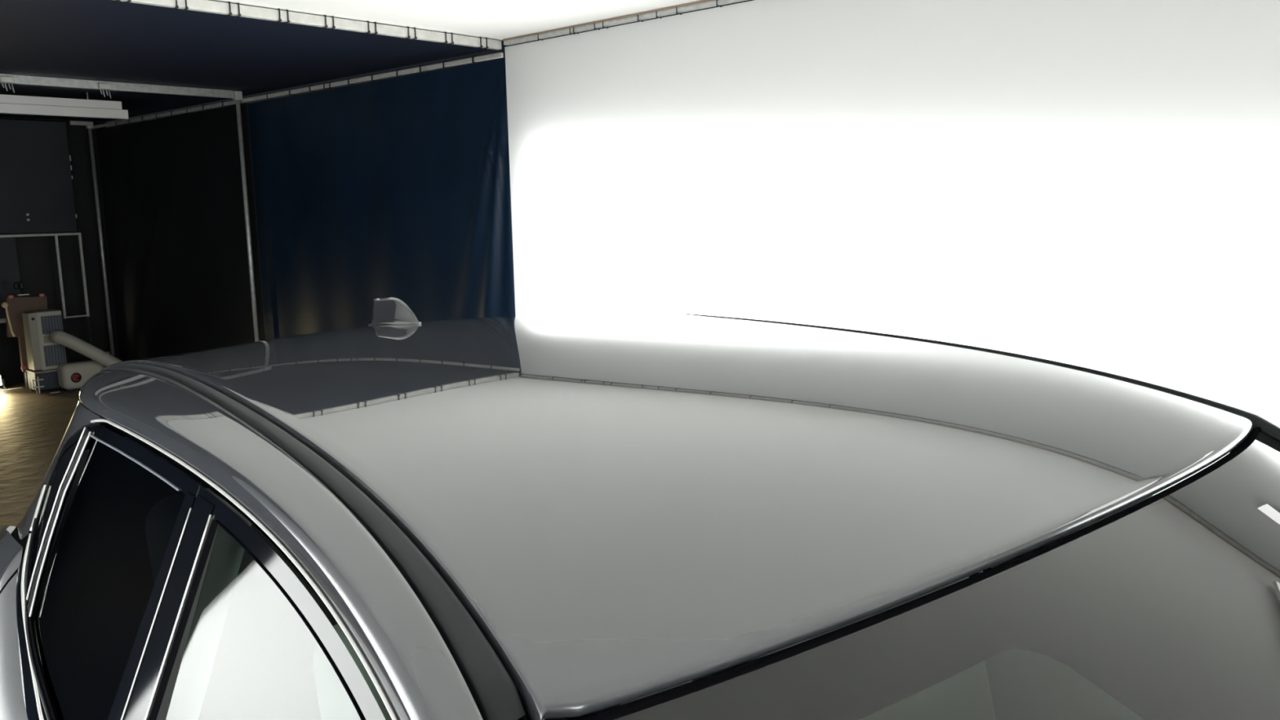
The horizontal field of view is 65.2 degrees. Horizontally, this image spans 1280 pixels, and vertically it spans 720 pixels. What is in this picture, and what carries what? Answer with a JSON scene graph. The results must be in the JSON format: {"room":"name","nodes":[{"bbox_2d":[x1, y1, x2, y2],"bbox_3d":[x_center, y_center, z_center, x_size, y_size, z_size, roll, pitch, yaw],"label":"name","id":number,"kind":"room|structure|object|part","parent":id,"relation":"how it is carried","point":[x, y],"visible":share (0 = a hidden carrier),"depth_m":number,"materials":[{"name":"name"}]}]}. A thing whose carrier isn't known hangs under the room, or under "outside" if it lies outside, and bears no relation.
{"room":"studio","nodes":[
{"label":"studio","id":0,"kind":"room"},
{"bbox_2d":[0,382,80,533],"bbox_3d":[-6.035,0.932,8.532,8.558,0.100,6.350,7,12,42],"label":"floor","id":1,"kind":"structure","parent":0,"point":[33,424],"depth_m":9.42,"materials":[{"name":"wood"}]},
{"bbox_2d":[0,373,6,390],"bbox_3d":[-7.849,0.269,12.124,0.121,0.198,0.256,7,12,42],"label":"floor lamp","id":2,"kind":"object","parent":1,"relation":"on","point":[2,381],"visible":1,"depth_m":12.18,"materials":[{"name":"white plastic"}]},
{"bbox_2d":[0,386,22,391],"bbox_3d":[-7.662,0.355,12.174,0.050,0.004,0.260,7,12,42],"label":"paper scrap","id":3,"kind":"object","parent":1,"relation":"on","point":[20,387],"visible":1,"depth_m":12.17,"materials":[{"name":"white paper"}]},
{"bbox_2d":[0,293,47,388],"bbox_3d":[-7.433,-0.227,12.151,0.150,1.152,0.502,7,12,42],"label":"case","id":4,"kind":"object","parent":1,"relation":"on","point":[14,306],"visible":0.7,"depth_m":12.05,"materials":[{"name":"brown"}]},
{"bbox_2d":[13,282,29,295],"bbox_3d":[-7.441,-0.857,12.028,0.083,0.160,0.150,7,12,42],"label":"webcam","id":5,"kind":"object","parent":4,"relation":"on","point":[17,286],"visible":1,"depth_m":11.99,"materials":[{"name":"black plastic"}]},
{"bbox_2d":[26,368,62,393],"bbox_3d":[-7.155,0.240,12.044,0.335,0.250,0.391,7,12,42],"label":"crate","id":6,"kind":"object","parent":1,"relation":"on","point":[38,380],"visible":0.84,"depth_m":11.93,"materials":[{"name":"grey"}]},
{"bbox_3d":[-7.128,0.296,11.844,0.020,0.200,0.121,7,12,42],"label":"handle frame","id":7,"kind":"part","parent":6,"relation":"part of","materials":[{"name":"metal"}]},
{"bbox_3d":[-7.153,0.120,12.049,0.310,0.015,0.350,7,12,42],"label":"lid","id":8,"kind":"part","parent":6,"relation":"part of","materials":[{"name":"beige plastic"}]},
{"bbox_2d":[22,309,66,370],"bbox_3d":[-7.159,-0.241,12.013,0.317,0.700,0.360,7,12,42],"label":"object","id":9,"kind":"object","parent":6,"relation":"on","point":[42,354],"visible":0.81,"depth_m":11.89,"materials":[{"name":"beige plastic"}]},
{"bbox_2d":[40,315,63,334],"bbox_3d":[-7.014,-0.423,11.930,0.012,0.215,0.225,7,12,42],"label":"grille","id":10,"kind":"object","parent":9,"relation":"attached to","point":[49,323],"depth_m":11.91,"materials":[{"name":"grey"}]},
{"bbox_2d":[43,344,66,366],"bbox_3d":[-7.009,-0.057,11.982,0.012,0.250,0.225,7,12,42],"label":"grille","id":11,"kind":"object","parent":9,"relation":"attached to","point":[54,355],"depth_m":11.97,"materials":[{"name":"grey"}]},
{"bbox_2d":[48,329,122,367],"bbox_3d":[-6.518,-0.029,12.000,0.950,0.716,0.274,-4,9,-20],"label":"duct","id":12,"kind":"object","parent":9,"relation":"attached to","point":[70,341],"visible":0.62,"depth_m":11.85,"materials":[{"name":"beige plastic"}]},
{"bbox_2d":[0,232,92,359],"bbox_3d":[-7.706,-0.611,12.361,0.050,1.860,1.640,7,12,42],"label":"steel frame","id":13,"kind":"object","parent":1,"relation":"on","point":[9,267],"visible":0.79,"depth_m":12.31,"materials":[{"name":"grey metal"}]},
{"bbox_3d":[-7.944,-0.455,12.101,0.030,0.050,0.550,7,12,42],"label":"rail","id":14,"kind":"part","parent":13,"relation":"part of","materials":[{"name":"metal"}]},
{"bbox_3d":[-7.718,-1.514,12.216,0.030,0.030,1.640,7,12,42],"label":"rail","id":15,"kind":"part","parent":13,"relation":"part of","materials":[{"name":"metal"}]},
{"bbox_3d":[-7.246,-0.561,12.865,0.030,0.020,0.300,7,12,42],"label":"rail","id":16,"kind":"part","parent":13,"relation":"part of","materials":[{"name":"metal"}]},
{"bbox_3d":[-7.147,-0.178,13.025,0.020,0.780,0.020,7,12,42],"label":"leg","id":17,"kind":"part","parent":13,"relation":"part of","materials":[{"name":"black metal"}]},
{"bbox_2d":[57,360,104,391],"bbox_3d":[-6.734,0.186,12.073,0.282,0.330,0.480,7,12,42],"label":"tank","id":18,"kind":"object","parent":1,"relation":"on","point":[71,375],"visible":0.8,"depth_m":11.93,"materials":[{"name":"beige plastic"}]},
{"bbox_2d":[85,121,115,356],"bbox_3d":[-7.034,-1.445,13.078,0.120,3.262,0.120,7,12,42],"label":"pole","id":19,"kind":"object","parent":1,"relation":"on","point":[91,126],"visible":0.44,"depth_m":13.04,"materials":[{"name":"metal"}]},
{"bbox_2d":[69,120,89,125],"bbox_3d":[-7.123,-3.010,12.715,0.040,0.050,0.225,7,12,42],"label":"frame bar","id":20,"kind":"object","parent":19,"relation":"attached to","point":[71,122],"visible":1,"depth_m":12.70,"materials":[{"name":"metal"}]},
{"bbox_2d":[92,52,503,128],"bbox_3d":[-4.079,-2.655,10.249,8.198,0.050,0.030,7,12,42],"label":"frame bar","id":21,"kind":"object","parent":19,"relation":"attached to","point":[495,55],"visible":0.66,"depth_m":9.15,"materials":[{"name":"metal"}]},
{"bbox_2d":[96,102,265,361],"bbox_3d":[-5.554,-1.248,11.824,4.096,3.160,0.126,7,12,42],"label":"curtain","id":22,"kind":"object","parent":21,"relation":"hanging from","point":[172,185],"visible":0.86,"depth_m":11.69,"materials":[{"name":"brown fabric"}]},
{"bbox_2d":[395,69,402,76],"bbox_3d":[-2.025,-2.411,8.405,0.019,0.058,0.052,7,12,42],"label":"cable tie","id":23,"kind":"object","parent":21,"relation":"attached to","point":[396,69],"visible":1,"depth_m":8.39,"materials":[{"name":"black plastic"}]},
{"bbox_2d":[442,60,448,68],"bbox_3d":[-1.550,-2.356,7.980,0.019,0.058,0.052,7,12,42],"label":"cable tie","id":24,"kind":"object","parent":21,"relation":"attached to","point":[443,61],"visible":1,"depth_m":7.97,"materials":[{"name":"black plastic"}]},
{"bbox_2d":[471,55,478,63],"bbox_3d":[-1.275,-2.324,7.734,0.019,0.058,0.052,7,12,42],"label":"cable tie","id":25,"kind":"object","parent":21,"relation":"attached to","point":[472,55],"visible":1,"depth_m":7.72,"materials":[{"name":"black plastic"}]},
{"bbox_2d":[232,90,259,342],"bbox_3d":[-4.064,-1.111,10.419,0.120,3.282,0.120,7,12,42],"label":"pole","id":26,"kind":"object","parent":1,"relation":"on","point":[238,95],"visible":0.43,"depth_m":10.34,"materials":[{"name":"metal"}]},
{"bbox_2d":[0,73,235,98],"bbox_3d":[-6.117,-2.317,7.973,0.050,0.075,5.945,7,12,42],"label":"frame bar","id":27,"kind":"object","parent":26,"relation":"attached to","point":[18,79],"visible":1,"depth_m":9.34,"materials":[{"name":"metal"}]},
{"bbox_2d":[0,75,14,93],"bbox_3d":[-5.466,-2.380,8.639,0.050,0.131,0.107,7,12,42],"label":"clamp","id":28,"kind":"object","parent":27,"relation":"hanging from","point":[4,79],"visible":1,"depth_m":8.62,"materials":[{"name":"metal"}]},
{"bbox_2d":[97,83,111,98],"bbox_3d":[-4.933,-2.480,9.220,0.050,0.131,0.107,7,12,42],"label":"clamp","id":29,"kind":"object","parent":27,"relation":"hanging from","point":[106,86],"visible":1,"depth_m":9.20,"materials":[{"name":"metal"}]},
{"bbox_2d":[0,117,119,384],"bbox_3d":[-9.171,-1.100,11.055,0.060,3.285,6.450,7,12,42],"label":"wall","id":30,"kind":"structure","parent":0,"point":[37,258],"depth_m":13.00,"materials":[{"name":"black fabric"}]},
{"bbox_2d":[0,119,77,234],"bbox_3d":[-8.149,-2.168,11.822,0.041,1.380,2.651,7,12,42],"label":"board","id":31,"kind":"object","parent":30,"relation":"attached to","point":[37,193],"visible":1,"depth_m":12.47,"materials":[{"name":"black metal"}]},
{"bbox_2d":[0,0,519,121],"bbox_3d":[-6.128,-2.376,8.045,8.198,0.020,6.450,7,12,42],"label":"ceiling","id":32,"kind":"structure","parent":0,"point":[96,40],"depth_m":7.71,"materials":[{"name":"black paint"}]},
{"bbox_2d":[0,92,128,119],"bbox_3d":[-6.117,-2.449,9.390,0.072,0.245,2.470,7,12,42],"label":"light fixture","id":33,"kind":"object","parent":32,"relation":"hanging from","point":[9,104],"visible":1,"depth_m":9.82,"materials":[{"name":"white metal"}]},
{"bbox_2d":[213,0,701,40],"bbox_3d":[0.867,-1.565,1.773,10.542,0.020,6.250,7,12,42],"label":"ceiling","id":34,"kind":"structure","parent":0,"point":[497,20],"depth_m":6.37,"materials":[{"name":"white fabric"}]},
{"bbox_2d":[114,0,502,49],"bbox_3d":[-3.059,-1.968,5.268,0.050,0.062,6.000,7,12,42],"label":"frame bar","id":35,"kind":"object","parent":34,"relation":"attached to","point":[204,6],"visible":1,"depth_m":6.33,"materials":[{"name":"metal"}]},
{"bbox_2d":[171,0,178,9],"bbox_3d":[-2.655,-2.043,5.703,0.070,0.078,0.011,7,12,42],"label":"cable tie","id":36,"kind":"object","parent":35,"relation":"attached to","point":[176,6],"visible":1,"depth_m":5.69,"materials":[{"name":"black plastic"}]},
{"bbox_2d":[181,0,188,10],"bbox_3d":[-2.618,-2.050,5.743,0.070,0.078,0.011,7,12,42],"label":"cable tie","id":37,"kind":"object","parent":35,"relation":"attached to","point":[186,6],"visible":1,"depth_m":5.73,"materials":[{"name":"black plastic"}]},
{"bbox_2d":[225,1,231,16],"bbox_3d":[-2.444,-2.083,5.933,0.070,0.078,0.011,7,12,42],"label":"cable tie","id":38,"kind":"object","parent":35,"relation":"attached to","point":[228,2],"visible":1,"depth_m":5.92,"materials":[{"name":"black plastic"}]},
{"bbox_2d":[234,2,240,17],"bbox_3d":[-2.407,-2.090,5.973,0.070,0.078,0.011,7,12,42],"label":"cable tie","id":39,"kind":"object","parent":35,"relation":"attached to","point":[237,3],"visible":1,"depth_m":5.96,"materials":[{"name":"black plastic"}]},
{"bbox_2d":[274,8,281,22],"bbox_3d":[-2.233,-2.123,6.163,0.070,0.078,0.011,7,12,42],"label":"cable tie","id":40,"kind":"object","parent":35,"relation":"attached to","point":[278,9],"visible":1,"depth_m":6.14,"materials":[{"name":"black plastic"}]},
{"bbox_2d":[283,9,289,23],"bbox_3d":[-2.196,-2.130,6.203,0.070,0.078,0.011,7,12,42],"label":"cable tie","id":41,"kind":"object","parent":35,"relation":"attached to","point":[288,20],"visible":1,"depth_m":6.19,"materials":[{"name":"black plastic"}]},
{"bbox_2d":[320,14,328,28],"bbox_3d":[-2.022,-2.162,6.393,0.070,0.078,0.011,7,12,42],"label":"cable tie","id":42,"kind":"object","parent":35,"relation":"attached to","point":[326,25],"visible":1,"depth_m":6.38,"materials":[{"name":"black plastic"}]},
{"bbox_2d":[328,16,335,29],"bbox_3d":[-1.986,-2.169,6.433,0.070,0.078,0.011,7,12,42],"label":"cable tie","id":43,"kind":"object","parent":35,"relation":"attached to","point":[334,26],"visible":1,"depth_m":6.42,"materials":[{"name":"black plastic"}]},
{"bbox_2d":[363,21,370,34],"bbox_3d":[-1.812,-2.202,6.623,0.070,0.078,0.011,7,12,42],"label":"cable tie","id":44,"kind":"object","parent":35,"relation":"attached to","point":[369,31],"visible":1,"depth_m":6.61,"materials":[{"name":"black plastic"}]},
{"bbox_2d":[370,22,377,35],"bbox_3d":[-1.775,-2.209,6.663,0.070,0.078,0.011,7,12,42],"label":"cable tie","id":45,"kind":"object","parent":35,"relation":"attached to","point":[376,33],"visible":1,"depth_m":6.64,"materials":[{"name":"black plastic"}]},
{"bbox_2d":[403,26,410,39],"bbox_3d":[-1.601,-2.242,6.853,0.070,0.078,0.011,7,12,42],"label":"cable tie","id":46,"kind":"object","parent":35,"relation":"attached to","point":[407,27],"visible":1,"depth_m":6.83,"materials":[{"name":"black plastic"}]},
{"bbox_2d":[409,27,417,39],"bbox_3d":[-1.564,-2.249,6.893,0.070,0.078,0.011,7,12,42],"label":"cable tie","id":47,"kind":"object","parent":35,"relation":"attached to","point":[415,37],"visible":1,"depth_m":6.88,"materials":[{"name":"black plastic"}]},
{"bbox_2d":[440,31,447,44],"bbox_3d":[-1.390,-2.282,7.083,0.070,0.078,0.011,7,12,42],"label":"cable tie","id":48,"kind":"object","parent":35,"relation":"attached to","point":[442,32],"visible":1,"depth_m":7.06,"materials":[{"name":"black plastic"}]},
{"bbox_2d":[446,32,453,44],"bbox_3d":[-1.353,-2.289,7.123,0.070,0.078,0.011,7,12,42],"label":"cable tie","id":49,"kind":"object","parent":35,"relation":"attached to","point":[452,42],"visible":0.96,"depth_m":7.11,"materials":[{"name":"black plastic"}]},
{"bbox_2d":[475,36,482,48],"bbox_3d":[-1.179,-2.321,7.313,0.070,0.078,0.011,7,12,42],"label":"cable tie","id":50,"kind":"object","parent":35,"relation":"attached to","point":[481,46],"visible":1,"depth_m":7.29,"materials":[{"name":"black plastic"}]},
{"bbox_2d":[502,0,711,40],"bbox_3d":[2.876,-1.922,3.929,10.492,0.012,0.012,7,12,42],"label":"cord","id":51,"kind":"object","parent":34,"relation":"attached to","point":[701,1],"visible":1,"depth_m":6.68,"materials":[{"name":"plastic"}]},
{"bbox_2d":[503,0,746,45],"bbox_3d":[2.893,-1.910,3.958,10.502,0.034,0.040,7,12,42],"label":"frame bar","id":52,"kind":"object","parent":34,"relation":"attached to","point":[712,3],"visible":1,"depth_m":6.63,"materials":[{"name":"metal"}]},
{"bbox_2d":[504,0,1279,492],"bbox_3d":[2.930,-0.292,4.238,10.542,3.240,0.001,7,12,42],"label":"wall","id":53,"kind":"structure","parent":0,"point":[1095,184],"depth_m":5.36,"materials":[{"name":"white paint"}]},
{"bbox_3d":[1.049,1.754,2.180,10.542,0.100,6.350,7,12,42],"label":"floor","id":54,"kind":"structure","parent":0,"visible":0},
{"bbox_2d":[0,297,1279,719],"bbox_3d":[0.453,0.930,1.196,2.238,1.850,4.364,-9,11,-40],"label":"car","id":55,"kind":"object","parent":54,"relation":"on","point":[610,515],"visible":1,"depth_m":1.07,"materials":[{"name":"silver metal"}]},
{"bbox_3d":[-0.903,0.934,1.474,0.128,1.081,0.667,-7,11,-35],"label":"door","id":56,"kind":"part","parent":55,"relation":"part of","materials":[{"name":"silver metal"}]},
{"bbox_3d":[-0.866,0.461,1.438,0.038,0.244,0.666,-7,10,-33],"label":"belt panel","id":57,"kind":"part","parent":55,"relation":"part of","materials":[{"name":"black"}]},
{"bbox_3d":[-0.860,0.444,1.442,0.033,0.225,0.669,-7,10,-33],"label":"belt trim","id":58,"kind":"part","parent":55,"relation":"part of","materials":[{"name":"silver metal"}]},
{"bbox_3d":[-1.038,0.256,1.727,0.009,0.071,0.056,-1,9,2],"label":"belt trim","id":59,"kind":"part","parent":55,"relation":"part of","materials":[{"name":"silver metal"}]},
{"bbox_3d":[-0.977,0.242,1.653,0.106,0.288,0.217,-9,11,-40],"label":"corner glass","id":60,"kind":"part","parent":55,"relation":"part of","materials":[{"name":"black glass"}]},
{"bbox_3d":[-1.026,0.209,1.758,0.156,0.295,0.607,-6,10,-30],"label":"quarter panel","id":61,"kind":"part","parent":55,"relation":"part of","materials":[{"name":"silver metal"}]},
{"bbox_3d":[-0.917,0.158,1.637,0.301,0.146,0.021,7,12,43],"label":"corner frame","id":62,"kind":"part","parent":55,"relation":"part of","materials":[{"name":"black"}]},
{"bbox_3d":[-0.571,0.421,1.208,0.175,0.483,0.196,-9,11,-40],"label":"pillar trim","id":63,"kind":"part","parent":55,"relation":"part of","materials":[{"name":"grey plastic"}]},
{"bbox_3d":[-0.587,0.501,1.821,0.500,0.594,0.259,-9,11,-40],"label":"seat","id":64,"kind":"part","parent":55,"relation":"part of","materials":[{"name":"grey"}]},
{"bbox_3d":[-0.298,0.433,0.946,0.117,0.621,2.798,-7,11,-35],"label":"rail","id":65,"kind":"part","parent":55,"relation":"part of","materials":[{"name":"silver metal"}]},
{"bbox_3d":[-0.597,0.118,1.351,0.138,0.120,1.700,-9,11,-40],"label":"roof moulding","id":66,"kind":"part","parent":55,"relation":"part of","materials":[{"name":"black"}]},
{"bbox_3d":[-0.125,0.574,1.283,0.500,0.594,0.259,-9,11,-40],"label":"seat","id":67,"kind":"part","parent":55,"relation":"part of","materials":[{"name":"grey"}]},
{"bbox_3d":[0.401,0.495,1.724,0.500,0.594,0.259,-9,11,-40],"label":"seat","id":68,"kind":"part","parent":55,"relation":"part of","materials":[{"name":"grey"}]},
{"bbox_3d":[0.653,0.227,1.817,2.644,0.542,0.068,7,12,44],"label":"roof moulding","id":69,"kind":"part","parent":55,"relation":"part of","materials":[{"name":"black rubber"}]},
{"bbox_3d":[0.731,0.279,1.808,0.117,0.621,2.798,-10,12,-44],"label":"rail","id":70,"kind":"part","parent":55,"relation":"part of","materials":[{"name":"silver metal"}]},
{"bbox_3d":[-2.803,-2.501,9.104,0.019,0.058,0.053,7,12,42],"label":"cable tie","id":71,"kind":"object","parent":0,"visible":0},
{"bbox_2d":[247,58,515,339],"bbox_3d":[-2.493,-0.895,9.126,4.088,3.150,0.066,7,12,42],"label":"curtain","id":72,"kind":"object","parent":71,"relation":"hanging from","point":[399,188],"visible":0.58,"depth_m":8.81,"materials":[{"name":"blue fabric"}]}
]}

